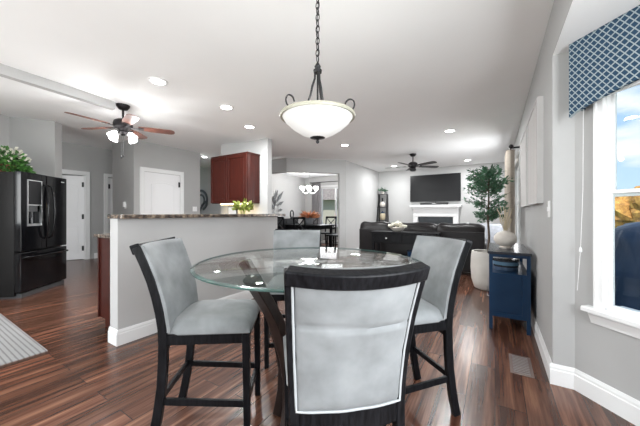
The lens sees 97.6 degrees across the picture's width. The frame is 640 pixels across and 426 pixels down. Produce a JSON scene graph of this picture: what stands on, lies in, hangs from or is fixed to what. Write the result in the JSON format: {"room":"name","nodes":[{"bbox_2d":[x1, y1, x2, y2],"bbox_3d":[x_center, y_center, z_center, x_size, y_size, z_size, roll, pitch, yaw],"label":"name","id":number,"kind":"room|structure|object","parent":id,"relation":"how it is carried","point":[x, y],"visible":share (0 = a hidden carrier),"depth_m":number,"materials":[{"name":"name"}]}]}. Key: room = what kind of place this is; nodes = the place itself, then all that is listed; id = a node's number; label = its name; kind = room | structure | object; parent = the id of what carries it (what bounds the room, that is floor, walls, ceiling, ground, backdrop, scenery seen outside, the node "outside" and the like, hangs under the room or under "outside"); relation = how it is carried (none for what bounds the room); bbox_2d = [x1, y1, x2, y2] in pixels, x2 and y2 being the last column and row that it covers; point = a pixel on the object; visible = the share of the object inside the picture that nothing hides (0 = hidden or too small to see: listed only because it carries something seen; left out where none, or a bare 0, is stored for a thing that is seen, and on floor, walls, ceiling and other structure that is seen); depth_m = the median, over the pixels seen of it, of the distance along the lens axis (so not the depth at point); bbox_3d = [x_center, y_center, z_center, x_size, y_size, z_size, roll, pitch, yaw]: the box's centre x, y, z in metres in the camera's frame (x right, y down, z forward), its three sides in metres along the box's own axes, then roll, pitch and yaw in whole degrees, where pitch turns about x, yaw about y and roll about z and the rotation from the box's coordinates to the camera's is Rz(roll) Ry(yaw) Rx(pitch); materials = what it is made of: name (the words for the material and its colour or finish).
{"room":"dining area","nodes":[
{"label":"dining area","id":0,"kind":"room"},
{"bbox_2d":[0,114,8,153],"bbox_3d":[-4.859,-0.220,3.571,0.130,2.740,1.900,0,0,-13],"label":"wall","id":1,"kind":"structure","parent":0,"point":[4,120],"depth_m":4.43,"materials":[{"name":"paint"}]},
{"bbox_2d":[9,117,61,245],"bbox_3d":[-4.814,-0.220,4.647,0.800,2.740,0.177,0,0,-13],"label":"wall","id":2,"kind":"structure","parent":0,"point":[41,140],"depth_m":4.61,"materials":[{"name":"paint"}]},
{"bbox_2d":[62,142,111,258],"bbox_3d":[-6.933,-0.270,5.276,0.150,2.840,7.600,0,0,32],"label":"wall","id":3,"kind":"structure","parent":0,"point":[96,161],"depth_m":7.07,"materials":[{"name":"paint"}]},
{"bbox_2d":[62,169,89,259],"bbox_3d":[-6.097,0.062,6.734,0.335,2.175,0.810,0,0,32],"label":"door","id":4,"kind":"structure","parent":3,"relation":"in","point":[77,187],"depth_m":6.86,"materials":[{"name":"white wood"}]},
{"bbox_2d":[104,173,111,232],"bbox_3d":[-5.392,0.062,7.626,0.084,2.175,0.850,0,0,32],"label":"door","id":5,"kind":"structure","parent":3,"relation":"in","point":[107,181],"depth_m":7.31,"materials":[{"name":"white wood"}]},
{"bbox_2d":[112,140,199,213],"bbox_3d":[-3.896,-0.240,6.768,0.980,2.780,1.550,0,0,32],"label":"wall","id":6,"kind":"structure","parent":0,"point":[126,169],"depth_m":6.24,"materials":[{"name":"paint"}]},
{"bbox_2d":[140,167,183,213],"bbox_3d":[-3.570,0.083,6.364,0.056,2.135,0.980,0,0,32],"label":"door","id":7,"kind":"structure","parent":6,"relation":"in","point":[159,193],"depth_m":6.32,"materials":[{"name":"white wood"}]},
{"bbox_2d":[110,216,276,329],"bbox_3d":[-1.260,0.600,3.358,0.145,1.100,2.100,0,0,32],"label":"wall","id":8,"kind":"structure","parent":0,"point":[131,304],"depth_m":3.07,"materials":[{"name":"paint"}]},
{"bbox_2d":[108,326,118,346],"bbox_3d":[-1.816,1.083,2.458,0.166,0.135,0.016,0,0,32],"label":"baseboard","id":9,"kind":"structure","parent":8,"relation":"attached to","point":[113,334],"depth_m":2.44,"materials":[{"name":"white"}]},
{"bbox_2d":[119,284,267,345],"bbox_3d":[-1.191,1.083,3.316,0.016,0.135,2.099,0,0,32],"label":"baseboard","id":10,"kind":"structure","parent":8,"relation":"attached to","point":[134,332],"depth_m":2.59,"materials":[{"name":"white wood"}]},
{"bbox_2d":[107,214,285,218],"bbox_3d":[-1.208,0.032,3.355,0.265,0.037,2.190,0,0,32],"label":"countertop","id":11,"kind":"structure","parent":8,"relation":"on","point":[109,216],"depth_m":2.81,"materials":[{"name":"stone"}]},
{"bbox_2d":[200,167,220,213],"bbox_3d":[-3.987,-0.340,10.226,4.400,2.980,0.120,0,0,32],"label":"wall","id":12,"kind":"structure","parent":0,"point":[205,172],"depth_m":10.23,"materials":[{"name":"paint"}]},
{"bbox_2d":[200,190,207,212],"bbox_3d":[-4.311,-0.376,10.323,0.537,0.993,0.020,0,0,32],"label":"sculpture","id":13,"kind":"object","parent":12,"relation":"attached to","point":[203,191],"visible":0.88,"depth_m":10.29,"materials":[{"name":"black metal"}]},
{"bbox_2d":[221,138,271,213],"bbox_3d":[-1.508,-0.150,5.626,1.320,2.600,0.116,0,0,32],"label":"wall","id":14,"kind":"structure","parent":0,"point":[263,147],"depth_m":5.32,"materials":[{"name":"paint"}]},
{"bbox_2d":[211,151,259,204],"bbox_3d":[-1.665,-0.637,5.457,1.036,0.945,0.338,0,0,32],"label":"upper cabinet","id":15,"kind":"object","parent":14,"relation":"attached to","point":[234,177],"visible":0.95,"depth_m":5.26,"materials":[{"name":"brown wood"}]},
{"bbox_2d":[0,0,553,177],"bbox_3d":[-2.808,-1.656,5.469,11.440,0.512,12.300,0,0,32],"label":"ceiling","id":16,"kind":"structure","parent":0,"point":[413,71],"depth_m":2.75,"materials":[{"name":"paint"}]},
{"bbox_2d":[0,63,114,109],"bbox_3d":[-3.580,-1.375,1.423,0.079,0.150,4.669,0,0,25],"label":"ceiling beam","id":17,"kind":"structure","parent":16,"relation":"attached to","point":[8,72],"depth_m":2.98,"materials":[{"name":"paint"}]},
{"bbox_2d":[64,103,174,157],"bbox_3d":[-2.568,-1.055,3.603,1.143,0.690,1.124,0,0,32],"label":"ceiling fan","id":18,"kind":"object","parent":16,"relation":"hanging from","point":[124,125],"visible":1,"depth_m":3.61,"materials":[{"name":"brown wood"}]},
{"bbox_2d":[148,77,167,85],"bbox_3d":[-1.716,-1.395,2.971,0.190,0.010,0.190,0,0,32],"label":"recessed light","id":19,"kind":"object","parent":16,"relation":"in","point":[155,80],"visible":1,"depth_m":2.96,"materials":[{"name":"white"}]},
{"bbox_2d":[219,104,233,109],"bbox_3d":[-1.238,-1.395,3.698,0.190,0.010,0.190,0,0,32],"label":"recessed light","id":20,"kind":"object","parent":16,"relation":"in","point":[222,106],"visible":1,"depth_m":3.69,"materials":[{"name":"white glass"}]},
{"bbox_2d":[243,125,255,128],"bbox_3d":[-1.141,-1.395,4.534,0.190,0.010,0.190,0,0,32],"label":"recessed light","id":21,"kind":"object","parent":16,"relation":"in","point":[245,126],"visible":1,"depth_m":4.51,"materials":[{"name":"white"}]},
{"bbox_2d":[300,173,317,193],"bbox_3d":[-0.361,-1.016,9.329,0.670,0.768,0.600,0,0,32],"label":"chandelier","id":22,"kind":"object","parent":16,"relation":"hanging from","point":[309,187],"visible":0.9,"depth_m":9.18,"materials":[{"name":"white glass"}]},
{"bbox_2d":[280,0,355,143],"bbox_3d":[-0.013,-0.892,1.560,0.420,1.015,0.420,0,0,32],"label":"pendant lamp","id":23,"kind":"object","parent":16,"relation":"hanging from","point":[317,120],"visible":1,"depth_m":1.46,"materials":[{"name":"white glass"}]},
{"bbox_2d":[391,153,438,171],"bbox_3d":[2.164,-1.190,6.645,1.240,0.420,1.256,0,0,32],"label":"ceiling fan","id":24,"kind":"object","parent":16,"relation":"hanging from","point":[412,165],"visible":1,"depth_m":6.58,"materials":[{"name":"brown metal"}]},
{"bbox_2d":[444,129,455,132],"bbox_3d":[2.204,-1.395,4.754,0.190,0.010,0.190,0,0,32],"label":"recessed light","id":25,"kind":"object","parent":16,"relation":"in","point":[447,130],"visible":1,"depth_m":4.72,"materials":[{"name":"white glass"}]},
{"bbox_2d":[272,173,304,229],"bbox_3d":[-1.617,-0.210,9.725,0.150,2.720,3.620,0,0,32],"label":"wall","id":26,"kind":"structure","parent":0,"point":[293,197],"depth_m":10.36,"materials":[{"name":"paint"}]},
{"bbox_2d":[272,190,283,210],"bbox_3d":[-1.477,-0.400,9.749,0.042,0.800,0.630,0,0,32],"label":"leaf sculpture","id":27,"kind":"object","parent":26,"relation":"attached to","point":[276,193],"visible":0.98,"depth_m":9.71,"materials":[{"name":"grey plastic"}]},
{"bbox_2d":[272,158,345,255],"bbox_3d":[-1.037,-0.180,7.575,3.419,2.660,0.820,0,0,13],"label":"wall","id":28,"kind":"structure","parent":0,"point":[284,165],"depth_m":7.38,"materials":[{"name":"paint"}]},
{"bbox_2d":[340,251,345,255],"bbox_3d":[0.607,1.083,7.440,0.180,0.135,0.016,0,0,-13],"label":"baseboard","id":29,"kind":"structure","parent":28,"relation":"attached to","point":[342,253],"depth_m":7.44,"materials":[{"name":"white"}]},
{"bbox_2d":[0,243,634,425],"bbox_3d":[-2.464,1.210,5.195,12.314,0.120,12.200,0,0,32],"label":"floor","id":30,"kind":"structure","parent":0,"point":[82,379],"depth_m":1.98,"materials":[{"name":"brown wood"}]},
{"bbox_2d":[0,313,47,365],"bbox_3d":[-3.373,1.145,2.576,2.150,0.008,0.754,0,0,32],"label":"kitchen rug","id":31,"kind":"object","parent":30,"relation":"on","point":[15,344],"visible":1,"depth_m":2.43,"materials":[{"name":"white fabric"}]},
{"bbox_2d":[0,171,67,298],"bbox_3d":[-4.400,0.295,4.112,0.823,1.710,0.864,0,0,-10],"label":"refrigerator","id":32,"kind":"object","parent":30,"relation":"on","point":[32,205],"visible":1,"depth_m":3.89,"materials":[{"name":"black metal"}]},
{"bbox_2d":[0,145,36,173],"bbox_3d":[-4.524,-0.766,3.993,0.679,0.425,0.694,0,0,32],"label":"ivy","id":33,"kind":"object","parent":32,"relation":"on","point":[11,162],"visible":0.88,"depth_m":3.97,"materials":[{"name":"green plant"}]},
{"bbox_2d":[98,238,109,327],"bbox_3d":[-1.526,0.698,3.541,0.490,0.904,1.962,0,0,32],"label":"base cabinet","id":34,"kind":"object","parent":30,"relation":"on","point":[103,243],"visible":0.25,"depth_m":2.79,"materials":[{"name":"brown wood"}]},
{"bbox_2d":[94,233,109,238],"bbox_3d":[-1.545,0.229,3.548,0.530,0.032,2.000,0,0,32],"label":"countertop","id":35,"kind":"structure","parent":34,"relation":"on","point":[105,235],"depth_m":2.76,"materials":[{"name":"stone"}]},
{"bbox_2d":[129,237,259,425],"bbox_3d":[-0.670,0.651,1.578,0.616,1.006,0.433,0,0,-4],"label":"counter stool","id":36,"kind":"object","parent":30,"relation":"on","point":[165,265],"visible":1,"depth_m":1.41,"materials":[{"name":"grey fabric"}]},
{"bbox_2d":[168,299,259,334],"bbox_3d":[-0.574,0.558,1.585,0.424,0.092,0.400,0,0,-4],"label":"seat cushion","id":37,"kind":"object","parent":36,"relation":"on","point":[192,316],"depth_m":1.44,"materials":[{"name":"grey fabric"}]},
{"bbox_2d":[277,217,284,228],"bbox_3d":[-1.174,0.636,8.972,0.450,1.032,0.527,0,0,32],"label":"dining chair","id":38,"kind":"object","parent":30,"relation":"on","point":[282,218],"visible":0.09,"depth_m":8.70,"materials":[{"name":"black wood"}]},
{"bbox_2d":[277,218,297,229],"bbox_3d":[-1.317,0.675,9.667,0.400,0.950,1.440,0,0,32],"label":"sideboard","id":39,"kind":"object","parent":30,"relation":"on","point":[287,220],"visible":0.14,"depth_m":9.57,"materials":[{"name":"black wood"}]},
{"bbox_2d":[264,229,320,367],"bbox_3d":[-0.215,0.651,2.371,0.433,1.006,0.616,0,0,1],"label":"counter stool","id":40,"kind":"object","parent":30,"relation":"on","point":[282,238],"visible":0.52,"depth_m":2.49,"materials":[{"name":"grey fabric"}]},
{"bbox_2d":[267,274,283,294],"bbox_3d":[-0.217,0.558,2.275,0.400,0.092,0.424,0,0,1],"label":"seat cushion","id":41,"kind":"object","parent":40,"relation":"on","point":[277,281],"depth_m":2.13,"materials":[{"name":"grey fabric"}]},
{"bbox_2d":[293,217,305,229],"bbox_3d":[-0.496,0.636,8.548,0.450,1.032,0.527,0,0,32],"label":"dining chair","id":42,"kind":"object","parent":30,"relation":"on","point":[294,218],"visible":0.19,"depth_m":8.33,"materials":[{"name":"black wood"}]},
{"bbox_2d":[190,247,423,425],"bbox_3d":[-0.051,0.709,1.570,1.232,0.890,1.232,0,0,32],"label":"glass table","id":43,"kind":"object","parent":30,"relation":"on","point":[253,281],"visible":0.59,"depth_m":1.37,"materials":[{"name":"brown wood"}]},
{"bbox_2d":[285,224,335,249],"bbox_3d":[-0.361,0.765,9.329,1.480,0.770,0.960,0,0,32],"label":"dining table","id":44,"kind":"object","parent":30,"relation":"on","point":[312,226],"visible":0.69,"depth_m":9.09,"materials":[{"name":"black wood"}]},
{"bbox_2d":[299,210,319,224],"bbox_3d":[-0.361,0.118,9.312,0.821,0.524,0.808,0,0,32],"label":"vase","id":45,"kind":"object","parent":44,"relation":"on","point":[309,216],"visible":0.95,"depth_m":9.22,"materials":[{"name":"grey ceramic"}]},
{"bbox_2d":[321,216,336,246],"bbox_3d":[0.271,0.636,9.775,0.450,1.032,0.527,0,0,32],"label":"dining chair","id":46,"kind":"object","parent":30,"relation":"on","point":[327,217],"visible":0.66,"depth_m":9.86,"materials":[{"name":"black wood"}]},
{"bbox_2d":[326,234,337,249],"bbox_3d":[0.531,0.636,8.807,0.527,1.032,0.450,0,0,32],"label":"dining chair","id":47,"kind":"object","parent":30,"relation":"on","point":[327,235],"visible":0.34,"depth_m":8.75,"materials":[{"name":"black wood"}]},
{"bbox_2d":[283,261,429,425],"bbox_3d":[0.073,0.651,1.055,0.433,1.006,0.616,0,0,-10],"label":"counter stool","id":48,"kind":"object","parent":30,"relation":"on","point":[347,339],"visible":1,"depth_m":0.86,"materials":[{"name":"grey fabric"}]},
{"bbox_2d":[283,335,287,385],"bbox_3d":[0.057,0.558,1.150,0.400,0.092,0.424,0,0,-9],"label":"seat cushion","id":49,"kind":"object","parent":48,"relation":"on","point":[284,337],"depth_m":1.13,"materials":[{"name":"grey fabric"}]},
{"bbox_2d":[376,194,388,221],"bbox_3d":[2.052,0.260,9.295,0.360,1.786,0.410,0,0,32],"label":"ladder shelf","id":50,"kind":"object","parent":30,"relation":"on","point":[378,207],"visible":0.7,"depth_m":9.36,"materials":[{"name":"black wood"}]},
{"bbox_2d":[380,211,384,219],"bbox_3d":[2.086,0.080,9.321,0.180,0.300,0.180,0,0,32],"label":"candle","id":51,"kind":"object","parent":50,"relation":"on","point":[382,215],"visible":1,"depth_m":9.25,"materials":[{"name":"beige wax"}]},
{"bbox_2d":[370,230,440,266],"bbox_3d":[1.636,0.757,5.430,1.260,0.785,0.396,0,0,32],"label":"console table","id":52,"kind":"object","parent":30,"relation":"on","point":[378,236],"visible":0.64,"depth_m":5.41,"materials":[{"name":"black wood"}]},
{"bbox_2d":[372,257,408,263],"bbox_3d":[1.643,0.935,5.441,1.220,0.030,0.330,0,0,32],"label":"shelf","id":53,"kind":"object","parent":52,"relation":"attached to","point":[374,259],"depth_m":5.47,"materials":[{"name":"wood"}]},
{"bbox_2d":[383,257,401,260],"bbox_3d":[1.435,0.902,5.542,0.300,0.035,0.200,0,0,36],"label":"book","id":54,"kind":"object","parent":52,"relation":"on","point":[384,258],"visible":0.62,"depth_m":5.47,"materials":[{"name":"grey paper"}]},
{"bbox_3d":[1.443,0.867,5.537,0.270,0.035,0.190,0,0,32],"label":"book","id":55,"kind":"object","parent":54,"relation":"on","visible":0},
{"bbox_2d":[386,254,400,256],"bbox_3d":[1.452,0.833,5.531,0.250,0.035,0.180,0,0,28],"label":"book","id":56,"kind":"object","parent":55,"relation":"on","point":[390,255],"visible":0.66,"depth_m":5.46,"materials":[{"name":"white paper"}]},
{"bbox_2d":[388,221,406,231],"bbox_3d":[1.504,0.256,5.486,0.332,0.219,0.305,0,0,0],"label":"flower bowl","id":57,"kind":"object","parent":52,"relation":"on","point":[396,224],"visible":1,"depth_m":5.44,"materials":[{"name":"beige ceramic"}]},
{"bbox_2d":[407,250,411,260],"bbox_3d":[1.808,0.817,5.309,0.306,0.207,0.306,0,0,32],"label":"storage basket","id":58,"kind":"object","parent":52,"relation":"on","point":[409,252],"visible":0.3,"depth_m":5.27,"materials":[{"name":"blue paint"}]},
{"bbox_2d":[359,221,487,272],"bbox_3d":[2.171,0.667,6.060,2.480,0.965,0.980,0,0,32],"label":"sofa","id":59,"kind":"object","parent":30,"relation":"on","point":[475,232],"visible":0.54,"depth_m":5.67,"materials":[{"name":"leather"}]},
{"bbox_2d":[360,221,390,228],"bbox_3d":[1.253,0.495,6.233,0.692,0.620,0.275,0,0,32],"label":"cushion","id":60,"kind":"object","parent":59,"relation":"on","point":[364,225],"depth_m":6.15,"materials":[{"name":"leather"}]},
{"bbox_2d":[390,222,437,230],"bbox_3d":[1.944,0.495,5.801,0.922,0.620,0.275,0,0,32],"label":"cushion","id":61,"kind":"object","parent":59,"relation":"on","point":[415,226],"depth_m":5.64,"materials":[{"name":"leather"}]},
{"bbox_2d":[437,223,484,232],"bbox_3d":[2.682,0.495,5.340,0.802,0.620,0.275,0,0,32],"label":"cushion","id":62,"kind":"object","parent":59,"relation":"on","point":[442,227],"depth_m":5.24,"materials":[{"name":"leather"}]},
{"bbox_2d":[383,234,472,425],"bbox_3d":[0.558,0.651,1.722,0.616,1.006,0.433,0,0,-16],"label":"counter stool","id":63,"kind":"object","parent":30,"relation":"on","point":[446,257],"visible":0.68,"depth_m":1.58,"materials":[{"name":"grey fabric"}]},
{"bbox_2d":[414,299,444,324],"bbox_3d":[0.466,0.558,1.696,0.424,0.092,0.400,0,0,-16],"label":"seat cushion","id":64,"kind":"object","parent":63,"relation":"on","point":[430,311],"depth_m":1.56,"materials":[{"name":"grey fabric"}]},
{"bbox_2d":[410,204,461,224],"bbox_3d":[3.490,0.453,8.491,1.440,1.395,0.300,0,0,32],"label":"fireplace","id":65,"kind":"object","parent":30,"relation":"on","point":[437,214],"visible":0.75,"depth_m":8.45,"materials":[{"name":"white"}]},
{"bbox_2d":[420,202,448,204],"bbox_3d":[3.446,-0.280,8.458,0.800,0.070,0.092,0,0,32],"label":"soundbar","id":66,"kind":"object","parent":65,"relation":"on","point":[436,203],"visible":0.95,"depth_m":8.37,"materials":[{"name":"black metal"}]},
{"bbox_2d":[410,204,461,208],"bbox_3d":[3.490,-0.188,8.491,1.440,0.115,0.300,0,0,32],"label":"mantel shelf","id":67,"kind":"object","parent":65,"relation":"attached to","point":[457,206],"depth_m":8.36,"materials":[{"name":"white wood"}]},
{"bbox_2d":[461,164,514,290],"bbox_3d":[2.538,0.200,4.243,0.631,1.900,0.720,0,0,-35],"label":"tree","id":68,"kind":"object","parent":30,"relation":"on","point":[479,265],"visible":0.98,"depth_m":4.18,"materials":[{"name":"green plant"}]},
{"bbox_2d":[478,223,502,242],"bbox_3d":[3.908,0.690,6.329,0.680,0.920,0.824,0,0,32],"label":"armchair","id":69,"kind":"object","parent":30,"relation":"on","point":[494,228],"visible":0.02,"depth_m":6.00,"materials":[{"name":"grey fabric"}]},
{"bbox_2d":[487,243,531,335],"bbox_3d":[2.073,0.765,3.109,0.364,0.770,0.960,0,0,32],"label":"console table","id":70,"kind":"object","parent":30,"relation":"on","point":[509,295],"visible":0.98,"depth_m":2.73,"materials":[{"name":"blue wood"}]},
{"bbox_2d":[494,206,516,248],"bbox_3d":[2.010,0.153,3.037,0.216,0.453,0.216,0,0,32],"label":"round vase","id":71,"kind":"object","parent":70,"relation":"on","point":[505,239],"visible":1,"depth_m":2.99,"materials":[{"name":"beige ceramic"}]},
{"bbox_2d":[494,264,517,271],"bbox_3d":[1.935,0.561,2.918,0.214,0.055,0.214,0,0,32],"label":"round tin","id":72,"kind":"object","parent":70,"relation":"on","point":[497,267],"visible":0.59,"depth_m":2.83,"materials":[{"name":"blue"}]},
{"bbox_2d":[493,257,519,265],"bbox_3d":[1.935,0.506,2.918,0.235,0.055,0.235,0,0,32],"label":"round tin","id":73,"kind":"object","parent":72,"relation":"on","point":[502,261],"visible":0.96,"depth_m":2.84,"materials":[{"name":"blue"}]},
{"bbox_2d":[493,262,526,274],"bbox_3d":[2.079,0.600,3.106,0.315,0.020,0.888,0,0,32],"label":"shelf","id":74,"kind":"object","parent":70,"relation":"attached to","point":[522,270],"depth_m":2.78,"materials":[{"name":"blue paint"}]},
{"bbox_2d":[509,353,534,377],"bbox_3d":[1.518,1.147,2.118,0.140,0.006,0.320,0,0,32],"label":"floor vent","id":75,"kind":"object","parent":30,"relation":"in","point":[520,365],"visible":1,"depth_m":2.10,"materials":[{"name":"silver metal"}]},
{"bbox_3d":[-1.688,0.700,5.291,1.150,0.899,0.625,0,0,32],"label":"cabinet","id":76,"kind":"object","parent":30,"relation":"on","visible":0},
{"bbox_3d":[-1.685,0.231,5.285,1.200,0.037,0.638,0,0,32],"label":"countertop","id":77,"kind":"structure","parent":76,"relation":"on","visible":0},
{"bbox_2d":[228,206,237,213],"bbox_3d":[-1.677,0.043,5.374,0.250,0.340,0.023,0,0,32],"label":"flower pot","id":78,"kind":"object","parent":77,"relation":"on","point":[230,211],"visible":0.21,"depth_m":5.37,"materials":[{"name":"white ceramic"}]},
{"bbox_2d":[231,198,253,213],"bbox_3d":[-1.332,-0.027,4.846,0.384,0.481,0.427,0,0,-14],"label":"plant","id":79,"kind":"object","parent":77,"relation":"on","point":[244,206],"visible":0.71,"depth_m":4.79,"materials":[{"name":"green plant"}]},
{"bbox_2d":[346,161,378,250],"bbox_3d":[1.300,-0.130,8.562,0.130,2.560,2.500,0,0,32],"label":"wall","id":80,"kind":"structure","parent":0,"point":[362,183],"depth_m":8.15,"materials":[{"name":"paint"}]},
{"bbox_2d":[346,248,358,255],"bbox_3d":[1.362,1.083,8.524,0.016,0.135,2.500,0,0,32],"label":"baseboard","id":81,"kind":"structure","parent":80,"relation":"attached to","point":[349,252],"depth_m":7.72,"materials":[{"name":"white"}]},
{"bbox_2d":[305,162,504,239],"bbox_3d":[2.305,-0.160,9.497,7.044,2.620,0.150,0,0,32],"label":"wall","id":82,"kind":"structure","parent":0,"point":[397,183],"depth_m":9.08,"materials":[{"name":"paint"}]},
{"bbox_2d":[321,185,337,226],"bbox_3d":[0.574,-0.265,10.514,1.470,1.570,0.140,0,0,32],"label":"window","id":83,"kind":"structure","parent":82,"relation":"in","point":[335,187],"depth_m":10.64,"materials":[{"name":"white wood"}]},
{"bbox_2d":[410,173,460,202],"bbox_3d":[3.518,-0.715,8.596,1.450,0.930,0.093,0,0,32],"label":"television","id":84,"kind":"object","parent":82,"relation":"attached to","point":[435,188],"visible":0.91,"depth_m":8.54,"materials":[{"name":"black plastic"}]},
{"bbox_3d":[0.456,-1.175,10.496,1.950,0.028,0.114,0,0,32],"label":"curtain rod","id":85,"kind":"object","parent":82,"relation":"attached to","visible":0},
{"bbox_2d":[311,183,320,223],"bbox_3d":[-0.147,-0.011,10.823,0.400,2.282,0.100,0,0,32],"label":"curtain","id":86,"kind":"object","parent":85,"relation":"hanging from","point":[316,197],"visible":0.5,"depth_m":10.78,"materials":[{"name":"grey fabric"}]},
{"bbox_2d":[513,0,574,367],"bbox_3d":[1.997,-0.160,2.466,0.114,2.620,12.300,0,0,32],"label":"wall","id":87,"kind":"structure","parent":0,"point":[550,240],"depth_m":1.88,"materials":[{"name":"paint"}]},
{"bbox_2d":[509,144,519,149],"bbox_3d":[3.504,-0.995,5.144,0.146,0.064,2.361,0,0,32],"label":"curtain rod","id":88,"kind":"object","parent":87,"relation":"attached to","point":[511,146],"visible":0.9,"depth_m":4.19,"materials":[{"name":"brown metal"}]},
{"bbox_2d":[504,150,514,258],"bbox_3d":[3.136,0.079,4.638,0.139,2.103,0.750,0,0,32],"label":"window curtain","id":89,"kind":"object","parent":88,"relation":"hanging from","point":[510,154],"visible":0.45,"depth_m":4.36,"materials":[{"name":"beige fabric"}]},
{"bbox_2d":[515,150,519,243],"bbox_3d":[3.547,-0.155,5.006,0.130,1.610,1.750,0,0,32],"label":"window","id":90,"kind":"structure","parent":87,"relation":"in","point":[518,154],"depth_m":4.35,"materials":[{"name":"white"}]},
{"bbox_2d":[520,127,530,206],"bbox_3d":[2.519,-0.510,3.449,0.042,0.860,0.920,0,0,32],"label":"canvas","id":91,"kind":"object","parent":87,"relation":"attached to","point":[523,144],"visible":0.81,"depth_m":3.40},
{"bbox_2d":[527,96,543,204],"bbox_3d":[1.988,-0.510,2.598,0.042,0.860,0.808,0,0,32],"label":"canvas","id":92,"kind":"object","parent":87,"relation":"attached to","point":[535,125],"visible":1,"depth_m":2.34},
{"bbox_2d":[531,308,551,381],"bbox_3d":[3.356,1.083,4.763,0.016,0.135,6.764,0,0,32],"label":"baseboard","id":93,"kind":"structure","parent":87,"relation":"attached to","point":[545,356],"depth_m":2.23,"materials":[{"name":"white"}]},
{"bbox_2d":[547,201,549,216],"bbox_3d":[1.631,-0.028,2.000,0.014,0.118,0.075,0,0,32],"label":"light switch","id":94,"kind":"object","parent":87,"relation":"attached to","point":[548,207],"visible":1,"depth_m":1.99,"materials":[{"name":"white plastic"}]},
{"bbox_2d":[550,363,575,389],"bbox_3d":[1.615,1.083,1.855,0.144,0.135,0.016,0,0,32],"label":"baseboard","id":95,"kind":"structure","parent":87,"relation":"attached to","point":[560,375],"depth_m":1.85,"materials":[{"name":"white"}]},
{"bbox_2d":[553,0,639,54],"bbox_3d":[0.687,-1.097,-0.724,1.268,0.065,5.500,0,0,32],"label":"ceiling","id":96,"kind":"structure","parent":0,"point":[584,17],"depth_m":1.52,"materials":[{"name":"paint"}]},
{"bbox_2d":[575,104,639,400],"bbox_3d":[1.850,0.025,1.203,0.140,2.250,1.301,0,0,-10],"label":"wall","id":97,"kind":"structure","parent":0,"point":[611,357],"depth_m":1.75,"materials":[{"name":"paint"}]},
{"bbox_2d":[569,5,639,117],"bbox_3d":[1.717,-0.832,1.249,0.105,0.463,1.075,0,0,-10],"label":"window valance","id":98,"kind":"object","parent":97,"relation":"attached to","point":[605,61],"visible":1,"depth_m":1.57,"materials":[{"name":"fabric"}]},
{"bbox_2d":[577,109,583,289],"bbox_3d":[1.640,-0.080,1.764,0.024,1.140,0.022,0,0,-10],"label":"blind cord","id":99,"kind":"object","parent":98,"relation":"hanging from","point":[580,248],"visible":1,"depth_m":1.76,"materials":[{"name":"white plastic"}]},
{"bbox_2d":[574,369,639,425],"bbox_3d":[1.773,1.083,1.189,0.016,0.135,1.301,0,0,-10],"label":"baseboard","id":100,"kind":"structure","parent":97,"relation":"attached to","point":[625,406],"depth_m":1.64,"materials":[{"name":"white wood"}]},
{"bbox_2d":[580,93,639,338],"bbox_3d":[1.810,-0.138,1.228,0.190,1.625,1.082,0,0,-10],"label":"window","id":101,"kind":"structure","parent":97,"relation":"in","point":[604,312],"depth_m":1.66,"materials":[{"name":"white wood"}]},
{"label":"outside","id":102,"kind":"structure","parent":0,"visible":0},
{"bbox_3d":[10.598,1.550,16.961,120.000,0.100,120.000,0,0,32],"label":"ground","id":103,"kind":"structure","parent":102,"visible":0},
{"bbox_2d":[323,189,337,223],"bbox_3d":[2.224,-1.000,23.373,10.800,5.100,7.000,0,0,17],"label":"house","id":104,"kind":"structure","parent":103,"relation":"on","point":[328,194],"depth_m":20.70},
{"bbox_2d":[615,222,639,309],"bbox_3d":[4.173,0.790,2.997,1.037,1.420,1.787,0,0,-28],"label":"covered grill","id":105,"kind":"object","parent":103,"relation":"on","point":[627,236],"visible":0.41,"depth_m":3.24,"materials":[{"name":"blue fabric"}]},
{"bbox_2d":[615,186,639,227],"bbox_3d":[20.647,-0.257,16.605,4.751,3.678,5.117,0,0,4],"label":"autumn tree","id":106,"kind":"object","parent":103,"relation":"on","point":[627,208],"visible":0.45,"depth_m":17.17,"materials":[{"name":"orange plant"}]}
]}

